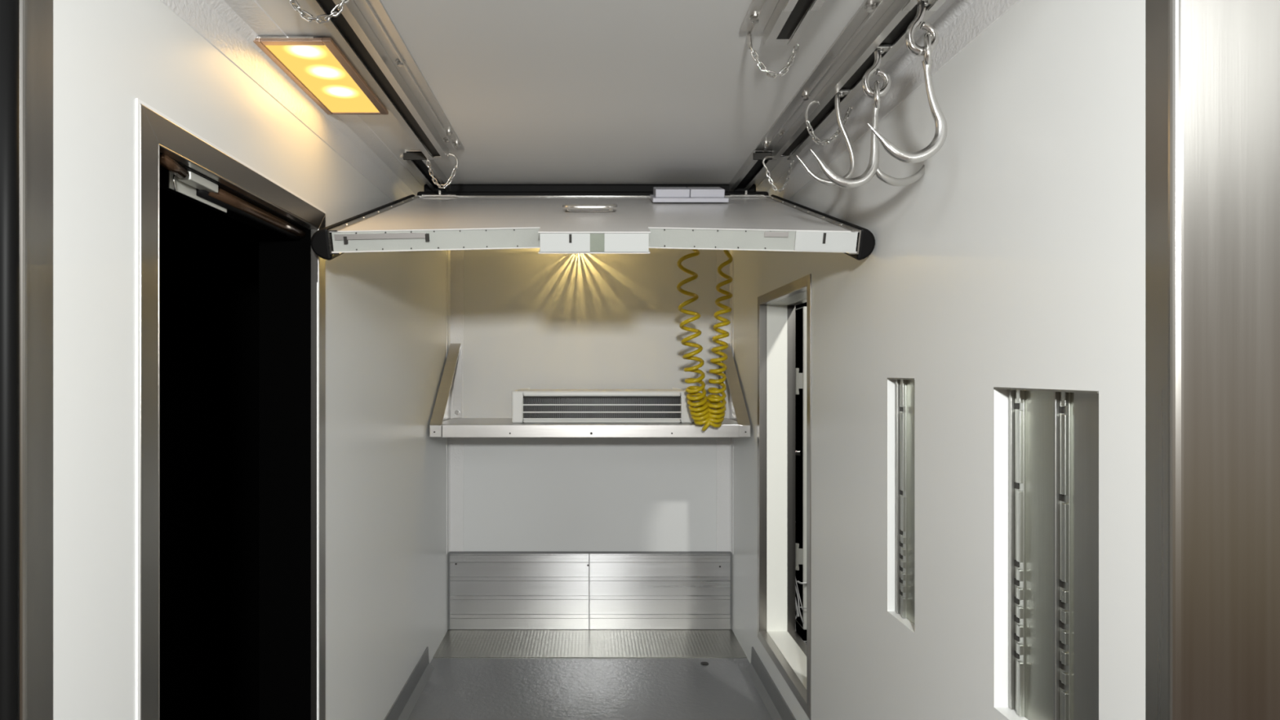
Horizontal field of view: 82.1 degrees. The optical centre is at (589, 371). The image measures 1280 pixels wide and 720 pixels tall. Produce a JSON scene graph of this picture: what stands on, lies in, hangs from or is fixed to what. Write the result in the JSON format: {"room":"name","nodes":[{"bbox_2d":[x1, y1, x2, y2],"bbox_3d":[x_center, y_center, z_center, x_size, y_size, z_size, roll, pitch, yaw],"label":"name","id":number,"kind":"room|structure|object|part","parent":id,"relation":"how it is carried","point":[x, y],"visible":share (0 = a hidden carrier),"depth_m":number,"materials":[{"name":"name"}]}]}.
{"room":"refrigerated truck interior","nodes":[
{"label":"refrigerated truck interior","id":0,"kind":"room"},
{"bbox_2d":[53,0,448,719],"bbox_3d":[-0.880,0.335,2.696,0.160,2.250,3.207,0,0,0],"label":"wall","id":1,"kind":"structure","parent":0,"point":[387,557],"depth_m":1.49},
{"bbox_2d":[0,0,19,719],"bbox_3d":[-0.974,0.340,1.021,0.352,2.320,0.028,0,0,0],"label":"trim","id":2,"kind":"structure","parent":1,"relation":"attached to","point":[9,9],"depth_m":1.01,"materials":[{"name":"black metal"}]},
{"bbox_2d":[19,0,53,719],"bbox_3d":[-0.970,0.335,1.062,0.340,2.350,0.063,0,0,0],"label":"trim","id":3,"kind":"structure","parent":1,"relation":"attached to","point":[36,16],"depth_m":1.06,"materials":[{"name":"metal"}]},
{"bbox_2d":[136,97,326,719],"bbox_3d":[-0.882,0.457,1.754,0.175,1.875,0.923,0,0,0],"label":"door frame","id":4,"kind":"structure","parent":1,"relation":"in","point":[292,277],"depth_m":2.15,"materials":[{"name":"grey metal"}]},
{"bbox_2d":[160,153,226,213],"bbox_3d":[-0.844,-0.398,1.569,0.043,0.052,0.332,0,0,-3],"label":"latch fitting","id":5,"kind":"object","parent":4,"relation":"attached to","point":[181,180],"visible":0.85,"depth_m":1.53,"materials":[{"name":"grey metal"}]},
{"bbox_3d":[-0.861,-0.395,1.617,0.003,0.040,0.235,0,0,0],"label":"hanging plate","id":6,"kind":"part","parent":5,"relation":"part of","materials":[{"name":"grey metal"}]},
{"bbox_2d":[160,0,423,201],"bbox_3d":[-0.756,-0.740,2.620,0.087,0.100,3.040,0,0,0],"label":"trim","id":7,"kind":"structure","parent":1,"relation":"attached to","point":[231,27],"depth_m":1.89,"materials":[{"name":"white paint"}]},
{"bbox_2d":[383,646,434,719],"bbox_3d":[-0.782,1.406,2.325,0.035,0.108,2.550,0,0,0],"label":"baseboard","id":8,"kind":"structure","parent":1,"relation":"attached to","point":[407,698],"depth_m":3.24,"materials":[{"name":"grey metal"}]},
{"bbox_2d":[255,0,865,186],"bbox_3d":[0.000,-0.850,2.650,1.920,0.120,3.300,0,0,0],"label":"ceiling","id":9,"kind":"structure","parent":0,"point":[532,91],"depth_m":1.98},
{"bbox_2d":[253,36,388,114],"bbox_3d":[-0.703,-0.780,1.966,0.189,0.011,0.496,0,0,0],"label":"recessed light","id":10,"kind":"object","parent":9,"relation":"in","point":[317,65],"visible":1,"depth_m":1.91,"materials":[{"name":"beige"}]},
{"bbox_2d":[305,0,464,159],"bbox_3d":[-0.510,-0.770,1.830,0.130,0.040,1.540,0,0,0],"label":"hook rail","id":11,"kind":"object","parent":9,"relation":"attached to","point":[364,29],"visible":1,"depth_m":1.86,"materials":[{"name":"metal"}]},
{"bbox_2d":[288,0,349,23],"bbox_3d":[-0.547,-0.738,1.480,0.135,0.071,0.015,0,0,0],"label":"chain","id":12,"kind":"object","parent":11,"relation":"hanging from","point":[302,12],"visible":1,"depth_m":1.48,"materials":[{"name":"silver metal"}]},
{"bbox_2d":[426,152,458,188],"bbox_3d":[-0.519,-0.706,2.589,0.115,0.126,0.032,0,0,0],"label":"chain","id":13,"kind":"object","parent":11,"relation":"hanging from","point":[455,156],"visible":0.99,"depth_m":2.58,"materials":[{"name":"silver metal"}]},
{"bbox_2d":[400,149,451,191],"bbox_3d":[-0.627,-0.771,2.849,0.093,0.037,0.503,0,0,0],"label":"track","id":14,"kind":"object","parent":9,"relation":"attached to","point":[415,158],"visible":0.82,"depth_m":2.77,"materials":[{"name":"metal"}]},
{"bbox_3d":[-0.623,-0.765,2.611,0.083,0.024,0.007,0,0,0],"label":"plate","id":15,"kind":"part","parent":14,"relation":"part of","materials":[{"name":"black metal"}]},
{"bbox_2d":[728,149,773,191],"bbox_3d":[0.627,-0.771,2.849,0.093,0.037,0.503,0,0,0],"label":"track","id":16,"kind":"object","parent":9,"relation":"attached to","point":[753,168],"visible":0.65,"depth_m":2.80,"materials":[{"name":"metal"}]},
{"bbox_2d":[310,190,875,260],"bbox_3d":[0.008,-0.533,2.554,1.578,0.441,1.075,0,0,0],"label":"divider panel","id":17,"kind":"object","parent":16,"relation":"attached to","point":[550,222],"visible":1,"depth_m":2.12,"materials":[{"name":"grey metal"}]},
{"bbox_3d":[-0.618,-0.726,3.019,0.140,0.006,0.050,0,18,0],"label":"hinge plate","id":18,"kind":"part","parent":17,"relation":"part of","materials":[{"name":"silver metal"}]},
{"bbox_3d":[0.000,-0.548,2.465,0.184,0.032,0.092,0,18,0],"label":"grab handle","id":19,"kind":"part","parent":17,"relation":"part of","materials":[{"name":"silver metal"}]},
{"bbox_3d":[0.000,-0.548,2.504,0.170,0.004,0.028,0,18,0],"label":"handle plate","id":20,"kind":"part","parent":17,"relation":"part of","materials":[{"name":"silver metal"}]},
{"bbox_2d":[649,186,728,202],"bbox_3d":[0.377,-0.676,2.813,0.284,0.086,0.146,0,0,0],"label":"plastic box","id":21,"kind":"object","parent":17,"relation":"on","point":[660,194],"visible":1,"depth_m":2.76,"materials":[{"name":"grey plastic"}]},
{"bbox_2d":[676,248,733,431],"bbox_3d":[0.551,-0.252,3.520,0.270,1.079,0.109,0,0,0],"label":"coiled hose","id":22,"kind":"object","parent":17,"relation":"hanging from","point":[703,410],"visible":0.86,"depth_m":3.49,"materials":[{"name":"yellow plastic"}]},
{"bbox_3d":[0.642,-0.726,3.019,0.140,0.006,0.050,0,18,0],"label":"hinge plate","id":23,"kind":"part","parent":17,"relation":"part of","materials":[{"name":"silver metal"}]},
{"bbox_3d":[0.623,-0.765,2.611,0.083,0.024,0.007,0,0,0],"label":"plate","id":24,"kind":"part","parent":16,"relation":"part of","materials":[{"name":"black metal"}]},
{"bbox_2d":[739,0,825,45],"bbox_3d":[0.410,-0.768,1.375,0.130,0.044,0.630,0,0,0],"label":"hook rail","id":25,"kind":"object","parent":9,"relation":"attached to","point":[777,19],"visible":1,"depth_m":1.60,"materials":[{"name":"metal"}]},
{"bbox_2d":[746,31,799,78],"bbox_3d":[0.425,-0.743,1.700,0.122,0.125,0.013,0,0,0],"label":"chain","id":26,"kind":"object","parent":25,"relation":"hanging from","point":[792,57],"visible":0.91,"depth_m":1.70,"materials":[{"name":"silver metal"}]},
{"bbox_3d":[0.410,-0.748,1.290,0.018,0.003,0.460,0,0,0],"label":"joint plate","id":27,"kind":"part","parent":25,"relation":"part of","materials":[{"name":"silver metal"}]},
{"bbox_3d":[0.465,-0.748,1.290,0.018,0.003,0.460,0,0,0],"label":"joint plate","id":28,"kind":"part","parent":25,"relation":"part of","materials":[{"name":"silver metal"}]},
{"bbox_2d":[755,0,946,159],"bbox_3d":[0.652,-0.768,1.830,0.134,0.044,1.540,0,0,0],"label":"hook rail","id":29,"kind":"object","parent":9,"relation":"attached to","point":[844,65],"visible":0.99,"depth_m":1.86,"materials":[{"name":"metal"}]},
{"bbox_2d":[762,154,794,191],"bbox_3d":[0.664,-0.703,2.594,0.120,0.139,0.024,0,0,-11],"label":"chain","id":30,"kind":"object","parent":29,"relation":"hanging from","point":[766,157],"visible":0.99,"depth_m":2.59,"materials":[{"name":"silver metal"}]},
{"bbox_2d":[795,88,856,185],"bbox_3d":[0.640,-0.633,1.990,0.163,0.258,0.024,0,0,0],"label":"hook","id":31,"kind":"object","parent":29,"relation":"hanging from","point":[841,92],"visible":0.91,"depth_m":1.98,"materials":[{"name":"silver metal"}]},
{"bbox_2d":[804,99,852,145],"bbox_3d":[0.650,-0.671,1.991,0.162,0.120,0.022,0,0,-26],"label":"chain","id":32,"kind":"object","parent":29,"relation":"hanging from","point":[831,140],"visible":0.93,"depth_m":1.98,"materials":[{"name":"silver metal"}]},
{"bbox_2d":[809,129,924,188],"bbox_3d":[0.640,-0.490,1.719,0.283,0.137,0.044,0,0,-8],"label":"hook","id":33,"kind":"object","parent":29,"relation":"hanging from","point":[873,169],"depth_m":1.72,"materials":[{"name":"silver metal"}]},
{"bbox_2d":[861,44,891,131],"bbox_3d":[0.661,-0.659,1.722,0.073,0.203,0.044,0,0,-8],"label":"hook","id":34,"kind":"object","parent":29,"relation":"hanging from","point":[876,94],"depth_m":1.71,"materials":[{"name":"silver metal"}]},
{"bbox_2d":[866,0,946,163],"bbox_3d":[0.647,-0.594,1.497,0.162,0.338,0.040,0,0,0],"label":"hook","id":35,"kind":"object","parent":29,"relation":"hanging from","point":[931,36],"visible":1,"depth_m":1.49,"materials":[{"name":"silver metal"}]},
{"bbox_3d":[0.655,-0.748,1.290,0.018,0.003,0.460,0,0,0],"label":"joint plate","id":36,"kind":"part","parent":29,"relation":"part of","materials":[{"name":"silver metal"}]},
{"bbox_3d":[0.709,-0.748,1.290,0.018,0.003,0.460,0,0,0],"label":"joint plate","id":37,"kind":"part","parent":29,"relation":"part of","materials":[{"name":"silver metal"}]},
{"bbox_2d":[407,657,772,719],"bbox_3d":[0.000,1.510,2.650,1.920,0.100,3.300,0,0,0],"label":"floor","id":38,"kind":"structure","parent":0,"point":[456,688],"depth_m":3.36,"materials":[{"name":"grey metal"}]},
{"bbox_2d":[700,662,708,665],"bbox_3d":[0.572,1.458,3.660,0.040,0.002,0.040,0,0,0],"label":"plug","id":39,"kind":"object","parent":38,"relation":"on","point":[701,663],"visible":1,"depth_m":3.66,"materials":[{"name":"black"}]},
{"bbox_2d":[463,248,716,629],"bbox_3d":[0.000,0.335,4.220,1.600,2.250,0.160,0,0,0],"label":"wall","id":40,"kind":"structure","parent":0,"point":[533,320],"depth_m":4.14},
{"bbox_2d":[446,249,463,554],"bbox_3d":[-0.757,0.168,4.115,0.086,1.705,0.050,0,0,0],"label":"trim","id":41,"kind":"structure","parent":40,"relation":"attached to","point":[455,258],"depth_m":4.14,"materials":[{"name":"white"}]},
{"bbox_2d":[432,629,746,657],"bbox_3d":[0.000,1.458,3.938,1.600,0.004,0.405,0,0,0],"label":"trim","id":42,"kind":"structure","parent":40,"relation":"attached to","point":[455,643],"depth_m":3.91,"materials":[{"name":"silver metal"}]},
{"bbox_2d":[429,343,750,437],"bbox_3d":[0.000,0.084,3.864,1.576,0.483,0.550,0,0,0],"label":"wall shelf","id":43,"kind":"object","parent":40,"relation":"attached to","point":[738,424],"visible":0.84,"depth_m":3.60,"materials":[{"name":"metal"}]},
{"bbox_3d":[0.005,0.293,3.598,1.460,0.063,0.004,0,0,0],"label":"rail","id":44,"kind":"part","parent":43,"relation":"part of","materials":[{"name":"metal"}]},
{"bbox_2d":[511,387,693,422],"bbox_3d":[0.066,0.176,3.884,0.928,0.174,0.333,0,0,0],"label":"air vent","id":45,"kind":"object","parent":43,"relation":"on","point":[528,406],"visible":0.96,"depth_m":3.74,"materials":[{"name":"white plastic"}]},
{"bbox_2d":[448,551,731,629],"bbox_3d":[0.000,1.235,4.133,1.596,0.438,0.011,0,0,0],"label":"kick plate","id":46,"kind":"object","parent":40,"relation":"attached to","point":[487,589],"visible":1,"depth_m":4.13,"materials":[{"name":"metal"}]},
{"bbox_2d":[716,249,733,554],"bbox_3d":[0.757,0.168,4.115,0.086,1.705,0.050,0,0,0],"label":"trim","id":47,"kind":"structure","parent":40,"relation":"attached to","point":[724,445],"depth_m":4.14,"materials":[{"name":"white"}]},
{"bbox_2d":[731,0,1145,719],"bbox_3d":[0.880,0.335,2.678,0.160,2.250,3.244,0,0,0],"label":"wall","id":48,"kind":"structure","parent":0,"point":[1016,258],"depth_m":1.56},
{"bbox_2d":[423,184,755,191],"bbox_3d":[0.000,-0.765,3.117,1.400,0.048,0.066,0,0,0],"label":"trim","id":49,"kind":"structure","parent":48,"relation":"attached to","point":[454,188],"depth_m":3.08,"materials":[{"name":"black rubber"}]},
{"bbox_2d":[746,646,795,719],"bbox_3d":[0.782,1.406,2.325,0.035,0.108,2.550,0,0,0],"label":"baseboard","id":50,"kind":"structure","parent":48,"relation":"attached to","point":[772,699],"depth_m":3.24,"materials":[{"name":"grey metal"}]},
{"bbox_2d":[757,273,811,719],"bbox_3d":[0.880,0.455,3.070,0.169,1.616,0.836,0,0,0],"label":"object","id":51,"kind":"structure","parent":48,"relation":"in","point":[776,633],"depth_m":3.45,"materials":[{"name":"grey metal"}]},
{"bbox_2d":[795,306,806,629],"bbox_3d":[1.034,0.463,3.880,0.102,1.545,0.760,0,0,0],"label":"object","id":52,"kind":"structure","parent":48,"relation":"in","point":[800,313],"depth_m":3.52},
{"bbox_2d":[795,448,800,455],"bbox_3d":[0.988,0.395,3.575,0.052,0.023,0.090,0,0,0],"label":"bracket","id":53,"kind":"object","parent":52,"relation":"attached to","point":[797,452],"visible":0.46,"depth_m":3.53,"materials":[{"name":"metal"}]},
{"bbox_2d":[795,576,806,644],"bbox_3d":[1.000,1.140,3.474,0.090,0.363,0.035,0,0,0],"label":"cable bundle","id":54,"kind":"object","parent":52,"relation":"attached to","point":[797,609],"visible":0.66,"depth_m":3.46,"materials":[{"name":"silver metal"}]},
{"bbox_2d":[755,0,1020,199],"bbox_3d":[0.756,-0.740,2.620,0.087,0.100,3.040,0,0,0],"label":"trim","id":55,"kind":"structure","parent":48,"relation":"attached to","point":[957,24],"depth_m":1.88,"materials":[{"name":"white"}]},
{"bbox_2d":[887,377,914,379],"bbox_3d":[0.811,0.019,1.890,0.025,0.004,0.164,0,0,0],"label":"trim","id":56,"kind":"structure","parent":48,"relation":"attached to","point":[887,378],"depth_m":1.88,"materials":[{"name":"metal"}]},
{"bbox_2d":[906,379,914,624],"bbox_3d":[0.829,0.331,1.890,0.006,0.628,0.166,0,0,0],"label":"plate","id":57,"kind":"object","parent":48,"relation":"attached to","point":[910,383],"visible":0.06,"depth_m":1.89,"materials":[{"name":"silver metal"}]},
{"bbox_2d":[895,379,906,617],"bbox_3d":[0.821,0.331,1.935,0.010,0.626,0.046,0,0,0],"label":"track","id":58,"kind":"object","parent":57,"relation":"attached to","point":[900,384],"visible":0.9,"depth_m":1.93,"materials":[{"name":"metal"}]},
{"bbox_2d":[993,386,1098,393],"bbox_3d":[0.811,0.033,1.302,0.025,0.004,0.297,0,0,0],"label":"trim","id":59,"kind":"structure","parent":48,"relation":"attached to","point":[994,388],"depth_m":1.28,"materials":[{"name":"metal"}]},
{"bbox_2d":[1025,390,1098,719],"bbox_3d":[0.837,0.348,1.302,0.010,0.634,0.299,0,0,0],"label":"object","id":60,"kind":"object","parent":48,"relation":"attached to","point":[1038,404],"depth_m":1.33,"materials":[{"name":"silver metal"}]},
{"bbox_2d":[1008,389,1025,716],"bbox_3d":[0.831,0.348,1.428,0.010,0.632,0.038,0,0,0],"label":"track","id":61,"kind":"object","parent":60,"relation":"attached to","point":[1016,397],"visible":0.88,"depth_m":1.43,"materials":[{"name":"metal"}]},
{"bbox_2d":[1053,391,1071,719],"bbox_3d":[0.831,0.348,1.292,0.010,0.632,0.034,0,0,0],"label":"track","id":62,"kind":"object","parent":60,"relation":"attached to","point":[1061,400],"visible":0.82,"depth_m":1.29,"materials":[{"name":"metal"}]},
{"bbox_3d":[0.834,0.348,1.208,0.004,0.632,0.108,0,0,0],"label":"steel strip","id":63,"kind":"part","parent":60,"relation":"part of","materials":[{"name":"silver metal"}]},
{"bbox_2d":[1145,0,1279,719],"bbox_3d":[0.970,0.335,1.030,0.340,2.350,0.053,0,0,0],"label":"trim","id":64,"kind":"structure","parent":48,"relation":"attached to","point":[1212,67],"depth_m":1.00,"materials":[{"name":"metal"}]},
{"label":"outside","id":65,"kind":"structure","parent":0,"visible":0},
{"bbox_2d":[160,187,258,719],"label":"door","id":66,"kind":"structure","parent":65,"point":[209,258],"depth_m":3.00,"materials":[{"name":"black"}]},
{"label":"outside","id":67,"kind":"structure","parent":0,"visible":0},
{"bbox_2d":[795,302,806,642],"bbox_3d":[1.630,-0.045,2.775,1.340,3.210,3.050,0,0,0],"label":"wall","id":68,"kind":"structure","parent":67,"point":[801,632],"depth_m":4.30,"materials":[{"name":"black"}]}
]}

